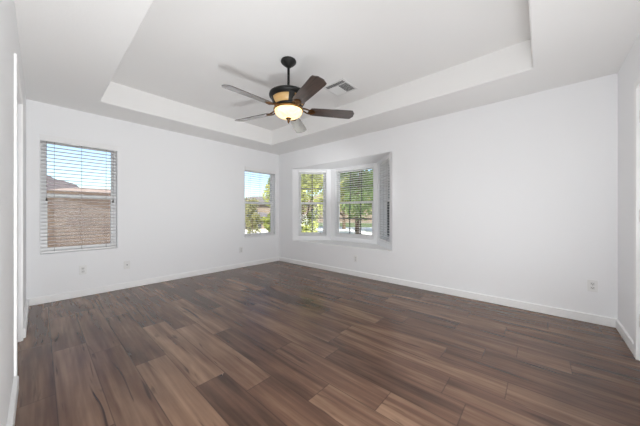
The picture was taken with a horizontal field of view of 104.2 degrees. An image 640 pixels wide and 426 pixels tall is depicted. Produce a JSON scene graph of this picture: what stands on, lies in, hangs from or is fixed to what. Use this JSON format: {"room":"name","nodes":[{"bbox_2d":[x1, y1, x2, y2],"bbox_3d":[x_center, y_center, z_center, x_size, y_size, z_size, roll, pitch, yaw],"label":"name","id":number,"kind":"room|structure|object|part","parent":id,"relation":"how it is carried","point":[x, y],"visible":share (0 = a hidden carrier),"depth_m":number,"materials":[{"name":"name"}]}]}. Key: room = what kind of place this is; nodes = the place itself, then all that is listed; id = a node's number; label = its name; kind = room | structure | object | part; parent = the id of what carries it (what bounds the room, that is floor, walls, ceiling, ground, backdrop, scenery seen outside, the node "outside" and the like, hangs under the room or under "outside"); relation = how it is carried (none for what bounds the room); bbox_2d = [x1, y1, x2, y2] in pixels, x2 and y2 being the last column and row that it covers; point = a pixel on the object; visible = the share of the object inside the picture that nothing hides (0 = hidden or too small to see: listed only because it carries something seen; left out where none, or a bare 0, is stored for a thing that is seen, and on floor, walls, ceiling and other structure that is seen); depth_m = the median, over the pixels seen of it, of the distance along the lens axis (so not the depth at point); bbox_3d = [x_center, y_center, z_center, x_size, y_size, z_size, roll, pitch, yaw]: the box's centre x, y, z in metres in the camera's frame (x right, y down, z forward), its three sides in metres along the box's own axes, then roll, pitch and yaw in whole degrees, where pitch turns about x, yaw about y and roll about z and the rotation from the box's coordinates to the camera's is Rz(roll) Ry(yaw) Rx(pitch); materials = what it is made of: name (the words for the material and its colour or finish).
{"room":"empty bedroom","nodes":[
{"label":"empty bedroom","id":0,"kind":"room"},
{"bbox_2d":[0,0,25,425],"bbox_3d":[-1.607,-0.120,1.185,5.375,2.480,0.150,0,0,42],"label":"wall","id":1,"kind":"structure","parent":0,"point":[9,37],"depth_m":1.27,"materials":[{"name":"white paint"}]},
{"bbox_2d":[6,299,28,425],"bbox_3d":[-1.543,1.056,1.245,5.059,0.088,0.028,0,0,42],"label":"baseboard","id":2,"kind":"structure","parent":1,"relation":"attached to","point":[15,388],"depth_m":1.42,"materials":[{"name":"white wood"}]},
{"bbox_2d":[14,53,22,376],"bbox_3d":[-2.247,0.054,1.860,0.954,2.092,0.014,0,0,42],"label":"trim","id":3,"kind":"structure","parent":1,"relation":"attached to","point":[17,80],"depth_m":1.55,"materials":[{"name":"white"}]},
{"bbox_2d":[26,99,278,298],"bbox_3d":[-2.257,-0.120,4.388,0.150,2.480,4.077,0,0,42],"label":"wall","id":4,"kind":"structure","parent":0,"point":[180,205],"depth_m":3.88,"materials":[{"name":"white paint"}]},
{"bbox_2d":[40,140,115,252],"bbox_3d":[-3.220,-0.223,3.354,0.072,1.445,0.730,0,0,42],"label":"window","id":5,"kind":"structure","parent":4,"relation":"in","point":[44,229],"depth_m":3.19,"materials":[{"name":"white plastic"}]},
{"bbox_3d":[-3.232,-0.555,3.364,0.026,0.720,0.670,0,0,42],"label":"sash","id":6,"kind":"part","parent":5,"relation":"part of","materials":[{"name":"glass"}]},
{"bbox_3d":[-3.210,0.117,3.345,0.028,0.707,0.670,0,0,42],"label":"sash","id":7,"kind":"part","parent":5,"relation":"part of","materials":[{"name":"white plastic"}]},
{"bbox_2d":[40,134,117,253],"bbox_3d":[-3.154,-0.231,3.295,0.072,1.449,0.742,0,0,42],"label":"window blind","id":8,"kind":"object","parent":5,"relation":"attached to","point":[43,137],"visible":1,"depth_m":3.27,"materials":[{"name":"white plastic"}]},
{"bbox_3d":[-3.325,-0.207,3.115,0.055,1.375,0.002,0,0,42],"label":"ladder cord","id":9,"kind":"part","parent":8,"relation":"part of","materials":[{"name":"white fabric"}]},
{"bbox_3d":[-3.160,0.483,3.300,0.054,0.022,0.718,0,0,42],"label":"rail","id":10,"kind":"part","parent":8,"relation":"part of","materials":[{"name":"white plastic"}]},
{"bbox_3d":[-3.160,-0.207,3.300,0.055,1.375,0.002,0,0,42],"label":"ladder cord","id":11,"kind":"part","parent":8,"relation":"part of","materials":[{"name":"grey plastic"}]},
{"bbox_3d":[-2.995,-0.207,3.486,0.055,1.375,0.002,0,0,42],"label":"ladder cord","id":12,"kind":"part","parent":8,"relation":"part of","materials":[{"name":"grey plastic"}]},
{"bbox_2d":[79,265,86,274],"bbox_3d":[-3.129,0.751,3.286,0.010,0.118,0.074,0,0,42],"label":"wall outlet","id":13,"kind":"object","parent":4,"relation":"attached to","point":[82,269],"visible":1,"depth_m":3.28,"materials":[{"name":"white plastic"}]},
{"bbox_2d":[124,260,129,268],"bbox_3d":[-2.816,0.757,3.633,0.016,0.118,0.074,0,0,42],"label":"cable plate","id":14,"kind":"object","parent":4,"relation":"attached to","point":[126,263],"visible":1,"depth_m":3.64,"materials":[{"name":"white plastic"}]},
{"bbox_2d":[29,257,278,305],"bbox_3d":[-2.196,1.056,4.333,0.018,0.088,3.777,0,0,42],"label":"baseboard","id":15,"kind":"structure","parent":4,"relation":"attached to","point":[80,293],"depth_m":3.69,"materials":[{"name":"white wood"}]},
{"bbox_2d":[245,170,272,235],"bbox_3d":[-1.358,-0.223,5.452,0.072,1.445,0.780,0,0,42],"label":"window","id":16,"kind":"structure","parent":4,"relation":"in","point":[271,175],"depth_m":5.69,"materials":[{"name":"white plastic"}]},
{"bbox_3d":[-1.369,-0.555,5.462,0.026,0.720,0.720,0,0,42],"label":"sash","id":17,"kind":"part","parent":16,"relation":"part of","materials":[{"name":"clear glass"}]},
{"bbox_3d":[-1.348,0.117,5.442,0.028,0.707,0.720,0,0,42],"label":"sash","id":18,"kind":"part","parent":16,"relation":"part of","materials":[{"name":"white plastic"}]},
{"bbox_2d":[245,166,275,236],"bbox_3d":[-1.292,-0.231,5.393,0.072,1.449,0.792,0,0,42],"label":"window blind","id":19,"kind":"object","parent":16,"relation":"attached to","point":[259,170],"visible":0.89,"depth_m":5.39,"materials":[{"name":"white plastic"}]},
{"bbox_3d":[-1.298,-0.207,5.398,0.055,1.375,0.002,0,0,42],"label":"ladder cord","id":20,"kind":"part","parent":19,"relation":"part of","materials":[{"name":"grey plastic"}]},
{"bbox_3d":[-1.298,0.483,5.398,0.054,0.022,0.768,0,0,42],"label":"rail","id":21,"kind":"part","parent":19,"relation":"part of","materials":[{"name":"white plastic"}]},
{"bbox_2d":[293,169,330,239],"bbox_3d":[-0.187,-0.182,5.567,0.843,1.625,0.190,0,0,-4],"label":"wall","id":22,"kind":"structure","parent":0,"point":[296,236],"depth_m":5.46,"materials":[{"name":"white paint"}]},
{"bbox_2d":[299,173,325,233],"bbox_3d":[-0.175,-0.223,5.622,0.605,1.445,0.072,0,0,-4],"label":"window","id":23,"kind":"structure","parent":22,"relation":"in","point":[324,187],"depth_m":5.61,"materials":[{"name":"white plastic"}]},
{"bbox_3d":[-0.176,-0.555,5.637,0.545,0.720,0.026,0,0,-4],"label":"sash","id":24,"kind":"part","parent":23,"relation":"part of","materials":[{"name":"clear glass"}]},
{"bbox_3d":[-0.174,0.117,5.608,0.545,0.707,0.028,0,0,-4],"label":"sash","id":25,"kind":"part","parent":23,"relation":"part of","materials":[{"name":"white plastic"}]},
{"bbox_2d":[299,170,325,235],"bbox_3d":[-0.167,-0.224,5.501,0.593,1.435,0.056,0,0,-4],"label":"window blind","id":26,"kind":"object","parent":23,"relation":"attached to","point":[300,171],"visible":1,"depth_m":5.48,"materials":[{"name":"white plastic"}]},
{"bbox_3d":[-0.167,0.483,5.501,0.593,0.022,0.054,0,0,-4],"label":"rail","id":27,"kind":"part","parent":26,"relation":"part of","materials":[{"name":"white plastic"}]},
{"bbox_2d":[14,0,639,154],"bbox_3d":[-0.303,-1.542,2.653,5.375,0.405,4.077,0,0,42],"label":"ceiling","id":28,"kind":"structure","parent":0,"point":[161,64],"depth_m":2.42,"materials":[{"name":"white paint"}]},
{"bbox_2d":[221,56,353,132],"bbox_3d":[-0.377,-1.288,2.619,1.390,0.673,1.336,0,0,42],"label":"ceiling fan","id":29,"kind":"object","parent":28,"relation":"hanging from","point":[288,100],"visible":1,"depth_m":2.54,"materials":[{"name":"black wood"}]},
{"bbox_3d":[-0.658,-1.096,2.316,0.147,0.006,0.507,19,13,42],"label":"blade","id":30,"kind":"part","parent":29,"relation":"part of","materials":[{"name":"brown wood"}]},
{"bbox_3d":[-0.758,-1.096,2.857,0.507,0.006,0.147,0,14,26],"label":"blade","id":31,"kind":"part","parent":29,"relation":"part of","materials":[{"name":"brown wood"}]},
{"bbox_3d":[-0.336,-1.051,2.655,0.294,0.082,0.294,0,0,42],"label":"lamp shade","id":32,"kind":"part","parent":29,"relation":"part of","materials":[{"name":"beige glass"}]},
{"bbox_3d":[-0.274,-1.096,3.120,0.147,0.006,0.507,-14,-2,7],"label":"blade","id":33,"kind":"part","parent":29,"relation":"part of","materials":[{"name":"brown wood"}]},
{"bbox_3d":[-0.112,-1.096,2.244,0.147,0.006,0.507,16,-7,-28],"label":"blade","id":34,"kind":"part","parent":29,"relation":"part of","materials":[{"name":"brown wood"}]},
{"bbox_3d":[0.125,-1.096,2.741,0.507,0.006,0.147,0,-14,-10],"label":"blade","id":35,"kind":"part","parent":29,"relation":"part of","materials":[{"name":"brown wood"}]},
{"bbox_2d":[323,78,357,95],"bbox_3d":[0.262,-1.621,3.229,0.330,0.008,0.330,0,0,42],"label":"ceiling vent","id":36,"kind":"object","parent":28,"relation":"in","point":[340,87],"visible":0.94,"depth_m":3.22,"materials":[{"name":"white metal"}]},
{"bbox_2d":[15,261,639,425],"bbox_3d":[-0.289,1.110,2.697,7.747,0.020,4.301,0,0,42],"label":"floor","id":37,"kind":"structure","parent":0,"point":[277,343],"depth_m":1.91,"materials":[{"name":"brown wood"}]},
{"bbox_2d":[295,152,390,168],"bbox_3d":[0.479,-1.014,4.915,2.376,0.103,0.620,0,0,42],"label":"ceiling","id":38,"kind":"structure","parent":0,"point":[376,158],"depth_m":4.74,"materials":[{"name":"white paint"}]},
{"bbox_2d":[331,163,376,243],"bbox_3d":[0.704,-0.182,5.169,1.196,1.625,0.120,0,0,42],"label":"wall","id":39,"kind":"structure","parent":0,"point":[333,171],"depth_m":5.19,"materials":[{"name":"white paint"}]},
{"bbox_2d":[337,167,372,237],"bbox_3d":[0.734,-0.223,5.168,0.930,1.445,0.072,0,0,42],"label":"window","id":40,"kind":"structure","parent":39,"relation":"in","point":[338,192],"depth_m":5.25,"materials":[{"name":"white plastic"}]},
{"bbox_2d":[336,164,372,238],"bbox_3d":[0.700,-0.224,5.130,0.918,1.435,0.056,0,0,42],"label":"window blind","id":41,"kind":"object","parent":40,"relation":"attached to","point":[365,166],"visible":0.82,"depth_m":5.11,"materials":[{"name":"white plastic"}]},
{"bbox_3d":[0.700,0.483,5.130,0.918,0.022,0.054,0,0,42],"label":"rail","id":42,"kind":"part","parent":41,"relation":"part of","materials":[{"name":"white plastic"}]},
{"bbox_3d":[0.724,0.117,5.158,0.870,0.707,0.028,0,0,42],"label":"sash","id":43,"kind":"part","parent":40,"relation":"part of","materials":[{"name":"white plastic"}]},
{"bbox_3d":[0.744,-0.555,5.180,0.870,0.720,0.026,0,0,42],"label":"sash","id":44,"kind":"part","parent":40,"relation":"part of","materials":[{"name":"glass"}]},
{"bbox_2d":[377,152,391,250],"bbox_3d":[1.205,-0.182,4.331,0.190,1.625,0.843,0,0,-3],"label":"wall","id":45,"kind":"structure","parent":0,"point":[386,245],"depth_m":4.64,"materials":[{"name":"white paint"}]},
{"bbox_2d":[385,163,388,240],"bbox_3d":[1.258,-0.223,4.349,0.072,1.445,0.605,0,0,-3],"label":"window","id":46,"kind":"structure","parent":45,"relation":"in","point":[386,206],"depth_m":4.59,"materials":[{"name":"white plastic"}]},
{"bbox_2d":[379,156,388,242],"bbox_3d":[1.137,-0.224,4.343,0.056,1.435,0.593,0,0,-3],"label":"window blind","id":47,"kind":"object","parent":46,"relation":"attached to","point":[384,161],"visible":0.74,"depth_m":4.41,"materials":[{"name":"white plastic"}]},
{"bbox_3d":[1.129,-0.207,4.525,0.055,1.375,0.002,0,0,-3],"label":"ladder cord","id":48,"kind":"part","parent":47,"relation":"part of","materials":[{"name":"white fabric"}]},
{"bbox_3d":[1.244,0.117,4.349,0.028,0.707,0.545,0,0,-3],"label":"sash","id":49,"kind":"part","parent":46,"relation":"part of","materials":[{"name":"white plastic"}]},
{"bbox_3d":[1.244,0.117,4.349,0.004,0.635,0.485,0,0,-3],"label":"pane","id":50,"kind":"part","parent":46,"relation":"part of","materials":[{"name":"glass"}]},
{"bbox_2d":[279,73,617,318],"bbox_3d":[0.990,-0.120,4.110,5.375,2.480,0.120,0,0,42],"label":"wall","id":51,"kind":"structure","parent":0,"point":[516,198],"depth_m":2.97,"materials":[{"name":"white paint"}]},
{"bbox_2d":[293,240,390,250],"bbox_3d":[0.465,0.648,4.900,2.313,0.104,0.600,0,0,42],"label":"window sill","id":52,"kind":"structure","parent":51,"relation":"attached to","point":[329,242],"depth_m":4.71,"materials":[{"name":"white"}]},
{"bbox_2d":[279,257,615,327],"bbox_3d":[0.952,1.056,4.055,5.059,0.088,0.018,0,0,42],"label":"baseboard","id":53,"kind":"structure","parent":51,"relation":"attached to","point":[591,318],"depth_m":3.10,"materials":[{"name":"white wood"}]},
{"bbox_2d":[587,279,597,291],"bbox_3d":[2.722,0.727,2.486,0.074,0.118,0.010,0,0,42],"label":"wall outlet","id":54,"kind":"object","parent":51,"relation":"attached to","point":[592,285],"visible":1,"depth_m":2.48,"materials":[{"name":"white plastic"}]},
{"bbox_2d":[618,33,639,360],"bbox_3d":[1.650,-0.120,0.919,0.150,2.480,4.077,0,0,42],"label":"wall","id":55,"kind":"structure","parent":0,"point":[629,72],"depth_m":2.14,"materials":[{"name":"white paint"}]},
{"bbox_2d":[616,319,633,354],"bbox_3d":[1.590,1.056,0.975,0.018,0.088,3.741,0,0,42],"label":"baseboard","id":56,"kind":"structure","parent":55,"relation":"attached to","point":[624,334],"depth_m":2.10,"materials":[{"name":"white wood"}]},
{"bbox_2d":[634,76,639,359],"bbox_3d":[2.103,0.054,1.553,0.020,2.092,0.939,0,0,42],"label":"trim","id":57,"kind":"structure","parent":55,"relation":"attached to","point":[637,82],"depth_m":1.86,"materials":[{"name":"white paint"}]},
{"label":"outside","id":58,"kind":"structure","parent":0,"visible":0},
{"bbox_2d":[316,221,371,222],"bbox_3d":[-34.176,1.335,217.559,580.000,0.050,520.000,0,0,42],"label":"ground","id":59,"kind":"structure","parent":58,"point":[316,221],"depth_m":38.36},
{"bbox_2d":[47,191,110,246],"bbox_3d":[-6.148,0.410,5.125,0.260,1.780,6.500,0,0,42],"label":"wall","id":60,"kind":"structure","parent":59,"relation":"on","point":[76,213],"depth_m":5.67,"materials":[{"name":"beige brick"}]},
{"bbox_2d":[52,187,110,192],"bbox_3d":[-19.820,-0.475,23.615,10.000,3.550,14.000,0,0,42],"label":"house","id":61,"kind":"structure","parent":59,"relation":"on","point":[73,188],"depth_m":21.46,"materials":[{"name":"beige paint"}]},
{"bbox_2d":[245,197,260,228],"bbox_3d":[-5.388,0.042,18.926,1.758,2.623,1.764,0,0,42],"label":"bush","id":62,"kind":"object","parent":59,"relation":"on","point":[246,205],"visible":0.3,"depth_m":18.80,"materials":[{"name":"green plant"}]},
{"bbox_2d":[245,200,261,233],"bbox_3d":[-3.586,0.300,13.450,0.948,2.018,1.059,0,0,0],"label":"bush","id":63,"kind":"object","parent":59,"relation":"on","point":[252,207],"visible":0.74,"depth_m":13.35,"materials":[{"name":"green plant"}]},
{"bbox_2d":[245,196,269,213],"bbox_3d":[-10.890,-1.150,54.829,17.000,4.900,10.000,0,0,-10],"label":"house","id":64,"kind":"structure","parent":59,"relation":"on","point":[263,207],"depth_m":50.23,"materials":[{"name":"beige paint"}]},
{"bbox_2d":[262,174,322,231],"bbox_3d":[-0.923,-1.019,11.475,3.459,5.405,3.093,0,0,33],"label":"tree","id":65,"kind":"object","parent":59,"relation":"on","point":[306,179],"visible":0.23,"depth_m":11.04,"materials":[{"name":"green plant"}]},
{"bbox_2d":[304,195,371,220],"bbox_3d":[6.053,-1.050,43.744,21.000,4.700,10.000,0,0,8],"label":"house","id":66,"kind":"structure","parent":59,"relation":"on","point":[314,197],"depth_m":40.00,"materials":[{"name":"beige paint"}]},
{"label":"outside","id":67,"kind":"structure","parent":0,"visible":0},
{"bbox_2d":[316,223,371,226],"bbox_3d":[4.010,1.300,27.206,120.000,0.040,9.000,0,0,8],"label":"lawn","id":68,"kind":"structure","parent":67,"point":[320,224],"depth_m":25.49,"materials":[{"name":"green plant"}]},
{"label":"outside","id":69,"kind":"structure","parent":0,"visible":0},
{"bbox_2d":[47,176,79,189],"bbox_3d":[-319.107,-29.829,363.552,180.000,65.859,440.000,0,0,42],"label":"mountain","id":70,"kind":"structure","parent":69,"point":[64,183],"depth_m":321.75},
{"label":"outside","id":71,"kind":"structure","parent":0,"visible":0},
{"bbox_2d":[245,227,371,234],"bbox_3d":[2.603,1.308,17.659,120.000,0.040,10.300,0,0,8],"label":"street","id":72,"kind":"structure","parent":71,"point":[363,229],"depth_m":18.32,"materials":[{"name":"grey asphalt"}]},
{"bbox_2d":[245,212,266,228],"bbox_3d":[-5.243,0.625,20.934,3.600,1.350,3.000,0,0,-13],"label":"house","id":73,"kind":"structure","parent":72,"relation":"on","point":[261,213],"depth_m":19.96,"materials":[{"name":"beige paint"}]},
{"bbox_2d":[261,213,269,231],"bbox_3d":[-2.841,0.584,14.033,0.779,1.456,0.764,0,0,9],"label":"bush","id":74,"kind":"object","parent":72,"relation":"on","point":[267,219],"visible":0.6,"depth_m":13.87,"materials":[{"name":"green plant"}]},
{"bbox_2d":[310,174,365,228],"bbox_3d":[1.579,-2.091,20.017,4.360,6.801,4.265,0,0,42],"label":"tree","id":75,"kind":"object","parent":72,"relation":"on","point":[320,193],"visible":0.13,"depth_m":19.49,"materials":[{"name":"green plant"}]},
{"bbox_2d":[340,169,372,233],"bbox_3d":[1.885,-1.818,13.284,4.381,6.251,3.549,0,0,42],"label":"tree","id":76,"kind":"object","parent":72,"relation":"on","point":[354,195],"visible":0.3,"depth_m":12.84,"materials":[{"name":"green plant"}]}
]}

